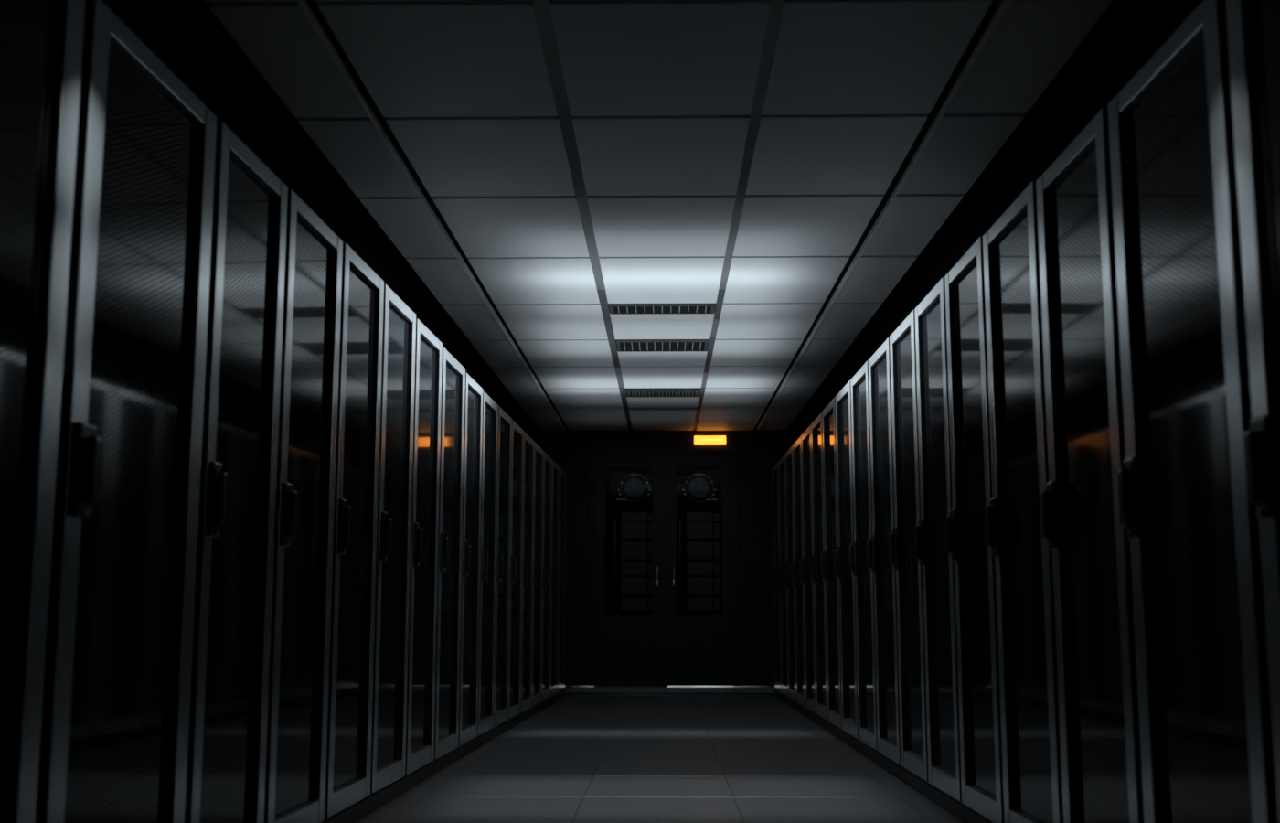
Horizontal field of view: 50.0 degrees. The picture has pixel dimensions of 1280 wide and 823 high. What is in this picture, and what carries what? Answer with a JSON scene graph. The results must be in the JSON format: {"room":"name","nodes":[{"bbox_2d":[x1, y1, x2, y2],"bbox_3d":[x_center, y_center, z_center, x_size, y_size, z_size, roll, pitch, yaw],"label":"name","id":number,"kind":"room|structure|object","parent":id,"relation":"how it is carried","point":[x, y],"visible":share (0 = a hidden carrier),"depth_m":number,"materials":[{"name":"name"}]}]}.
{"room":"server room","nodes":[
{"label":"server room","id":0,"kind":"room"},
{"bbox_2d":[203,0,1112,455],"bbox_3d":[0.115,-0.757,6.778,5.200,0.100,17.200,0,-8,1],"label":"ceiling","id":1,"kind":"structure","parent":0,"point":[660,93],"depth_m":5.11,"materials":[{"name":"white"}]},
{"bbox_2d":[101,0,539,446],"bbox_3d":[-1.182,-0.692,5.614,0.050,0.407,14.671,0,-8,2],"label":"wall","id":2,"kind":"structure","parent":1,"relation":"attached to","point":[186,36],"depth_m":4.50,"materials":[{"name":"black paint"}]},
{"bbox_2d":[296,0,565,431],"bbox_3d":[-0.892,-0.876,5.635,0.005,0.035,14.670,0,-8,2],"label":"trim","id":3,"kind":"structure","parent":1,"relation":"attached to","point":[303,4],"depth_m":5.14,"materials":[{"name":"white"}]},
{"bbox_2d":[533,0,632,430],"bbox_3d":[-0.237,-0.886,5.625,0.046,0.016,14.669,0,-8,1],"label":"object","id":4,"kind":"structure","parent":1,"relation":"attached to","point":[542,9],"depth_m":5.13,"materials":[{"name":"silver metal"}]},
{"bbox_2d":[615,339,709,351],"bbox_3d":[0.143,-0.430,8.737,0.581,0.025,0.391,0,-8,1],"label":"ceiling vent","id":5,"kind":"object","parent":1,"relation":"in","point":[623,345],"visible":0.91,"depth_m":8.80,"materials":[{"name":"grey metal"}]},
{"bbox_2d":[608,303,715,314],"bbox_3d":[0.124,-0.584,7.678,0.587,0.025,0.254,0,-8,1],"label":"ceiling vent","id":6,"kind":"object","parent":1,"relation":"in","point":[614,308],"visible":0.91,"depth_m":7.71,"materials":[{"name":"grey metal"}]},
{"bbox_2d":[625,387,700,397],"bbox_3d":[0.177,-0.152,10.651,0.570,0.025,0.380,0,-8,1],"label":"ceiling vent","id":7,"kind":"object","parent":1,"relation":"in","point":[658,391],"visible":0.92,"depth_m":10.65,"materials":[{"name":"grey metal"}]},
{"bbox_2d":[693,0,784,429],"bbox_3d":[0.408,-0.887,5.614,0.037,0.016,14.669,0,-8,1],"label":"trim","id":8,"kind":"structure","parent":1,"relation":"attached to","point":[776,5],"depth_m":5.13,"materials":[{"name":"silver metal"}]},
{"bbox_2d":[757,0,1011,431],"bbox_3d":[1.033,-0.880,5.602,0.005,0.035,14.670,0,-8,0],"label":"trim","id":9,"kind":"structure","parent":1,"relation":"attached to","point":[1004,4],"depth_m":5.15,"materials":[{"name":"white"}]},
{"bbox_2d":[785,0,1202,451],"bbox_3d":[1.348,-0.698,5.570,0.050,0.407,14.671,0,-8,0],"label":"wall","id":10,"kind":"structure","parent":1,"relation":"attached to","point":[1128,33],"depth_m":4.60,"materials":[{"name":"black paint"}]},
{"bbox_2d":[354,681,962,822],"bbox_3d":[0.115,1.714,6.419,5.400,0.061,17.200,0,-8,1],"label":"floor","id":11,"kind":"structure","parent":0,"point":[595,757],"depth_m":6.35,"materials":[{"name":"grey tile"}]},
{"bbox_2d":[0,0,85,822],"bbox_3d":[-1.624,0.076,2.320,1.034,2.003,0.742,0,-8,3],"label":"rack","id":12,"kind":"object","parent":11,"relation":"on","point":[41,41],"visible":1,"depth_m":2.56,"materials":[{"name":"black metal"}]},
{"bbox_2d":[35,0,216,822],"bbox_3d":[-1.587,0.184,3.061,1.034,2.003,0.746,0,-8,3],"label":"rack","id":13,"kind":"object","parent":11,"relation":"on","point":[116,704],"visible":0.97,"depth_m":3.02,"materials":[{"name":"black metal"}]},
{"bbox_2d":[184,121,287,822],"bbox_3d":[-1.555,0.280,3.728,1.034,2.006,0.593,0,-8,3],"label":"rack","id":14,"kind":"object","parent":11,"relation":"on","point":[226,770],"visible":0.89,"depth_m":3.72,"materials":[{"name":"black metal"}]},
{"bbox_2d":[263,189,342,822],"bbox_3d":[-1.525,0.365,4.335,1.034,2.011,0.626,0,-8,3],"label":"rack","id":15,"kind":"object","parent":11,"relation":"on","point":[304,509],"visible":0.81,"depth_m":4.33,"materials":[{"name":"black metal"}]},
{"bbox_2d":[320,242,383,822],"bbox_3d":[-1.495,0.451,4.948,1.034,2.017,0.606,0,-8,3],"label":"rack","id":16,"kind":"object","parent":11,"relation":"on","point":[352,630],"visible":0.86,"depth_m":4.95,"materials":[{"name":"black metal"}]},
{"bbox_2d":[366,283,415,813],"bbox_3d":[-1.466,0.539,5.545,1.034,2.015,0.593,0,-8,3],"label":"rack","id":17,"kind":"object","parent":11,"relation":"on","point":[399,336],"visible":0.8,"depth_m":5.56,"materials":[{"name":"black metal"}]},
{"bbox_2d":[402,318,442,791],"bbox_3d":[-1.437,0.629,6.135,1.034,2.007,0.594,0,-8,3],"label":"rack","id":18,"kind":"object","parent":11,"relation":"on","point":[424,535],"visible":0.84,"depth_m":6.16,"materials":[{"name":"black metal"}]},
{"bbox_2d":[430,346,465,775],"bbox_3d":[-1.407,0.723,6.739,1.034,1.995,0.621,0,-8,3],"label":"rack","id":19,"kind":"object","parent":11,"relation":"on","point":[449,583],"visible":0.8,"depth_m":6.77,"materials":[{"name":"black metal"}]},
{"bbox_2d":[456,372,482,759],"bbox_3d":[-1.378,0.816,7.331,1.034,1.980,0.571,0,-8,3],"label":"rack","id":20,"kind":"object","parent":11,"relation":"on","point":[472,490],"visible":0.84,"depth_m":7.38,"materials":[{"name":"black metal"}]},
{"bbox_2d":[476,391,498,748],"bbox_3d":[-1.350,0.902,7.895,1.034,1.973,0.561,0,-8,3],"label":"rack","id":21,"kind":"object","parent":11,"relation":"on","point":[485,717],"visible":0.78,"depth_m":7.94,"materials":[{"name":"black metal"}]},
{"bbox_2d":[490,405,511,739],"bbox_3d":[-1.323,0.985,8.461,1.034,1.972,0.576,0,-8,3],"label":"rack","id":22,"kind":"object","parent":11,"relation":"on","point":[505,421],"visible":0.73,"depth_m":8.52,"materials":[{"name":"black metal"}]},
{"bbox_2d":[506,419,523,730],"bbox_3d":[-1.294,1.069,9.034,1.034,1.970,0.576,0,-8,3],"label":"rack","id":23,"kind":"object","parent":11,"relation":"on","point":[517,433],"visible":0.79,"depth_m":9.10,"materials":[{"name":"black metal"}]},
{"bbox_2d":[517,431,533,723],"bbox_3d":[-1.266,1.153,9.610,1.034,1.968,0.581,0,-8,3],"label":"rack","id":24,"kind":"object","parent":11,"relation":"on","point":[526,677],"visible":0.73,"depth_m":9.68,"materials":[{"name":"black metal"}]},
{"bbox_2d":[529,441,543,715],"bbox_3d":[-1.238,1.238,10.188,1.034,1.967,0.581,0,-8,3],"label":"rack","id":25,"kind":"object","parent":11,"relation":"on","point":[538,453],"visible":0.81,"depth_m":10.26,"materials":[{"name":"black metal"}]},
{"bbox_2d":[539,451,552,710],"bbox_3d":[-1.209,1.323,10.767,1.034,1.965,0.581,0,-8,3],"label":"rack","id":26,"kind":"object","parent":11,"relation":"on","point":[548,461],"visible":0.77,"depth_m":10.85,"materials":[{"name":"black metal"}]},
{"bbox_2d":[555,467,566,700],"bbox_3d":[-1.152,1.494,11.931,1.034,1.962,0.586,0,-8,3],"label":"rack","id":27,"kind":"object","parent":11,"relation":"on","point":[560,693],"visible":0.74,"depth_m":12.03,"materials":[{"name":"black metal"}]},
{"bbox_2d":[776,455,790,704],"bbox_3d":[1.660,1.380,11.298,1.034,2.005,0.596,0,-8,0],"label":"rack","id":28,"kind":"object","parent":11,"relation":"on","point":[785,698],"visible":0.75,"depth_m":11.44,"materials":[{"name":"black metal"}]},
{"bbox_2d":[782,445,798,711],"bbox_3d":[1.657,1.294,10.704,1.034,2.005,0.596,0,-8,0],"label":"rack","id":29,"kind":"object","parent":11,"relation":"on","point":[789,480],"visible":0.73,"depth_m":10.83,"materials":[{"name":"black metal"}]},
{"bbox_2d":[790,436,806,716],"bbox_3d":[1.654,1.208,10.110,1.034,2.005,0.596,0,-8,0],"label":"rack","id":30,"kind":"object","parent":11,"relation":"on","point":[797,445],"visible":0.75,"depth_m":10.24,"materials":[{"name":"black metal"}]},
{"bbox_2d":[799,424,817,724],"bbox_3d":[1.650,1.121,9.516,1.034,2.005,0.596,0,-8,0],"label":"rack","id":31,"kind":"object","parent":11,"relation":"on","point":[805,437],"visible":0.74,"depth_m":9.65,"materials":[{"name":"black metal"}]},
{"bbox_2d":[809,412,829,731],"bbox_3d":[1.647,1.035,8.922,1.034,2.005,0.596,0,-8,0],"label":"rack","id":32,"kind":"object","parent":11,"relation":"on","point":[816,427],"visible":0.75,"depth_m":9.04,"materials":[{"name":"black metal"}]},
{"bbox_2d":[820,396,843,741],"bbox_3d":[1.644,0.948,8.321,1.034,2.005,0.611,0,-8,0],"label":"rack","id":33,"kind":"object","parent":11,"relation":"on","point":[828,413],"visible":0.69,"depth_m":8.45,"materials":[{"name":"black metal"}]},
{"bbox_2d":[833,380,860,752],"bbox_3d":[1.640,0.859,7.709,1.034,2.004,0.618,0,-8,0],"label":"rack","id":34,"kind":"object","parent":11,"relation":"on","point":[843,430],"visible":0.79,"depth_m":7.80,"materials":[{"name":"black metal"}]},
{"bbox_2d":[848,360,879,765],"bbox_3d":[1.637,0.772,7.098,1.034,2.001,0.608,0,-8,0],"label":"rack","id":35,"kind":"object","parent":11,"relation":"on","point":[861,467],"visible":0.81,"depth_m":7.20,"materials":[{"name":"black metal"}]},
{"bbox_2d":[866,337,903,780],"bbox_3d":[1.633,0.685,6.490,1.034,1.998,0.612,0,-8,0],"label":"rack","id":36,"kind":"object","parent":11,"relation":"on","point":[880,423],"visible":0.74,"depth_m":6.59,"materials":[{"name":"black metal"}]},
{"bbox_2d":[888,309,930,799],"bbox_3d":[1.630,0.599,5.890,1.034,1.996,0.593,0,-8,0],"label":"rack","id":37,"kind":"object","parent":11,"relation":"on","point":[902,346],"visible":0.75,"depth_m":5.95,"materials":[{"name":"black metal"}]},
{"bbox_2d":[914,277,964,821],"bbox_3d":[1.627,0.516,5.304,1.034,1.992,0.582,0,-8,0],"label":"rack","id":38,"kind":"object","parent":11,"relation":"on","point":[931,338],"visible":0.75,"depth_m":5.36,"materials":[{"name":"black metal"}]},
{"bbox_2d":[944,235,1004,822],"bbox_3d":[1.624,0.434,4.723,1.034,1.987,0.583,0,-8,0],"label":"rack","id":39,"kind":"object","parent":11,"relation":"on","point":[971,473],"visible":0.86,"depth_m":4.76,"materials":[{"name":"black metal"}]},
{"bbox_2d":[982,180,1063,822],"bbox_3d":[1.620,0.351,4.121,1.034,1.978,0.625,0,-8,0],"label":"rack","id":40,"kind":"object","parent":11,"relation":"on","point":[1031,763],"visible":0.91,"depth_m":4.14,"materials":[{"name":"black metal"}]},
{"bbox_2d":[1035,107,1144,822],"bbox_3d":[1.617,0.268,3.505,1.034,1.965,0.611,0,-8,0],"label":"rack","id":41,"kind":"object","parent":11,"relation":"on","point":[1098,698],"visible":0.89,"depth_m":3.54,"materials":[{"name":"black metal"}]},
{"bbox_2d":[1107,0,1278,822],"bbox_3d":[1.613,0.178,2.865,1.034,1.958,0.672,0,-8,0],"label":"rack","id":42,"kind":"object","parent":11,"relation":"on","point":[1193,533],"visible":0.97,"depth_m":2.87,"materials":[{"name":"black metal"}]},
{"bbox_2d":[1225,0,1279,822],"bbox_3d":[1.610,0.081,2.197,1.034,1.958,0.670,0,-8,0],"label":"rack","id":43,"kind":"object","parent":11,"relation":"on","point":[1253,26],"visible":1,"depth_m":2.50,"materials":[{"name":"black metal"}]},
{"bbox_2d":[539,427,786,693],"bbox_3d":[0.223,1.375,12.762,4.900,2.437,0.120,0,-8,1],"label":"wall","id":44,"kind":"structure","parent":0,"point":[759,452],"depth_m":12.74,"materials":[{"name":"black paint"}]},
{"bbox_2d":[565,685,594,692],"bbox_3d":[-0.750,2.538,12.542,0.656,0.064,0.012,0,-8,1],"label":"baseboard","id":45,"kind":"structure","parent":44,"relation":"attached to","point":[568,688],"depth_m":12.53,"materials":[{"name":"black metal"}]},
{"bbox_2d":[594,452,666,693],"bbox_3d":[-0.088,1.478,12.680,0.659,2.201,0.114,0,-8,1],"label":"door","id":46,"kind":"structure","parent":44,"relation":"in","point":[630,650],"depth_m":12.62,"materials":[{"name":"black paint"}]},
{"bbox_2d":[607,468,652,614],"bbox_3d":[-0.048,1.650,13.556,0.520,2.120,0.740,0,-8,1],"label":"window","id":47,"kind":"structure","parent":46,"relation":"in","point":[630,571],"depth_m":13.26,"materials":[{"name":"black glass"}]},
{"bbox_2d":[588,447,739,684],"bbox_3d":[0.222,1.419,12.685,1.380,2.183,0.017,0,-8,1],"label":"trim","id":48,"kind":"structure","parent":44,"relation":"attached to","point":[734,450],"depth_m":12.72,"materials":[{"name":"black paint"}]},
{"bbox_2d":[666,452,734,693],"bbox_3d":[0.553,1.476,12.668,0.617,2.201,0.114,0,-8,1],"label":"door","id":49,"kind":"structure","parent":44,"relation":"in","point":[700,647],"depth_m":12.61,"materials":[{"name":"black paint"}]},
{"bbox_2d":[676,468,722,614],"bbox_3d":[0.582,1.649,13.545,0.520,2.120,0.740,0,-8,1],"label":"window","id":50,"kind":"structure","parent":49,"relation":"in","point":[698,490],"depth_m":13.25,"materials":[{"name":"black glass"}]},
{"bbox_2d":[693,435,726,445],"bbox_3d":[0.655,0.271,12.828,0.310,0.095,0.049,0,-8,1],"label":"wall lamp","id":51,"kind":"object","parent":44,"relation":"attached to","point":[698,440],"visible":1,"depth_m":12.81,"materials":[{"name":"yellow plastic"}]},
{"bbox_2d":[735,685,775,693],"bbox_3d":[1.194,2.533,12.509,0.656,0.064,0.012,0,-8,1],"label":"baseboard","id":52,"kind":"structure","parent":44,"relation":"attached to","point":[738,688],"depth_m":12.50,"materials":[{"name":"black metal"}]},
{"bbox_2d":[594,455,735,681],"bbox_3d":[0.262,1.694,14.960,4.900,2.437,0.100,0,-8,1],"label":"door frame","id":53,"kind":"structure","parent":0,"point":[607,464],"depth_m":15.05,"materials":[{"name":"black paint"}]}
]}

